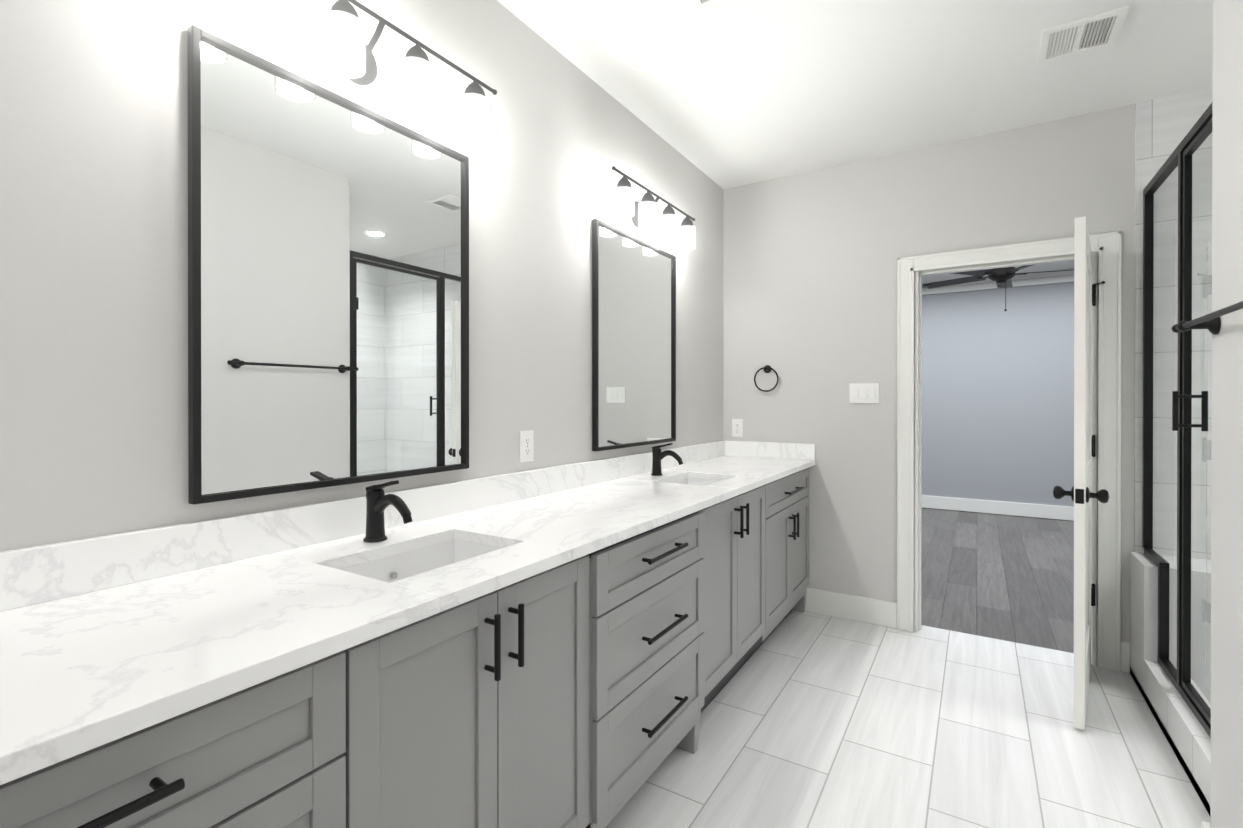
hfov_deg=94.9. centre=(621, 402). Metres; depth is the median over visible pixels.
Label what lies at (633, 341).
mirror
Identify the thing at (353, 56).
light fixture
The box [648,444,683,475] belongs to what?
faucet
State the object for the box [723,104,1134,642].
wall
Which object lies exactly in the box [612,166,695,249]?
light fixture
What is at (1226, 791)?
wall
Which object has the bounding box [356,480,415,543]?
faucet
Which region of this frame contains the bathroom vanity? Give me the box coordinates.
[0,464,814,827]
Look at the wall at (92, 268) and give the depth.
1.22 m
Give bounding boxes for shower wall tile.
[1134,87,1212,559]
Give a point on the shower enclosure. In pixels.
(1180, 159)
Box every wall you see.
[0,0,723,551]
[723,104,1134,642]
[922,282,1073,506]
[1210,0,1242,827]
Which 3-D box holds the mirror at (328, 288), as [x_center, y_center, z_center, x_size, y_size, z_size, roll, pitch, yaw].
[-0.716,-0.294,1.548,0.024,1.022,0.778,0,0,32]
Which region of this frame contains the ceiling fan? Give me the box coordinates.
[922,264,1072,310]
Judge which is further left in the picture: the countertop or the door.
the countertop
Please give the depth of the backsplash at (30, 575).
1.29 m
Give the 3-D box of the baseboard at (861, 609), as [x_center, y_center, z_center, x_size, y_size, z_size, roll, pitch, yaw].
[1.325,1.215,3.409,0.585,0.145,0.015,0,0,32]
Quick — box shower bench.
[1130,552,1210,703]
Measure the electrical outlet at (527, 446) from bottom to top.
0.117 m
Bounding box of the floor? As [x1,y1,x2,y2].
[605,508,1209,827]
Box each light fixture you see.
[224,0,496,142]
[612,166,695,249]
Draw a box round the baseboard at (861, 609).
[805,588,896,627]
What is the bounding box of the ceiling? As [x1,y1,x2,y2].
[497,0,1212,282]
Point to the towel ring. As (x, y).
(767, 368)
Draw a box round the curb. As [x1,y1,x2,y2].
[1144,659,1210,815]
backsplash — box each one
[0,440,723,611]
[724,440,814,459]
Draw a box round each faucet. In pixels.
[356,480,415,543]
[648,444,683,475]
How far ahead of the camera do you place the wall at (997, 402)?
6.54 m
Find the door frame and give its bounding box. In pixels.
[897,231,1120,671]
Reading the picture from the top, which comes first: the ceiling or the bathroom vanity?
the ceiling
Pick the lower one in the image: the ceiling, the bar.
the bar
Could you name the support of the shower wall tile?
attached to the wall at (810, 288)
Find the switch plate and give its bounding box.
[849,383,879,402]
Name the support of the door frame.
attached to the wall at (810, 288)
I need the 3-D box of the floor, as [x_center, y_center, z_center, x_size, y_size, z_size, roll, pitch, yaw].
[1.877,1.321,2.901,6.200,0.135,9.030,0,0,32]
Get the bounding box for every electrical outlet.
[520,430,533,462]
[732,419,742,436]
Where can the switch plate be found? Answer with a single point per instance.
(864, 392)
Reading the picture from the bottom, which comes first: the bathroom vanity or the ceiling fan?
the bathroom vanity
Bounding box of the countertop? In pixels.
[0,456,814,771]
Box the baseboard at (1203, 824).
[1201,821,1210,827]
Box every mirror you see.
[188,25,468,504]
[592,218,675,450]
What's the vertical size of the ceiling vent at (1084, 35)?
0.010 m
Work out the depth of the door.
2.24 m
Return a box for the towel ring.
[754,365,778,391]
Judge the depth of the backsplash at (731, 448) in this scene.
3.62 m
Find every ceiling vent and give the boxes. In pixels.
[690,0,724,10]
[1037,5,1128,64]
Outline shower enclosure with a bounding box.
[1142,103,1211,737]
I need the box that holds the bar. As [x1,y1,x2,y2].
[1171,301,1242,334]
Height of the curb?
0.170 m
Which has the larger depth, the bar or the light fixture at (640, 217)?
the light fixture at (640, 217)
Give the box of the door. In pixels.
[1053,216,1108,729]
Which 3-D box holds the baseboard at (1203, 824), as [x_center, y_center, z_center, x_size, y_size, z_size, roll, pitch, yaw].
[0.784,1.224,0.238,0.035,0.145,3.115,0,0,32]
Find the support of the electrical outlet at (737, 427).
attached to the wall at (810, 288)

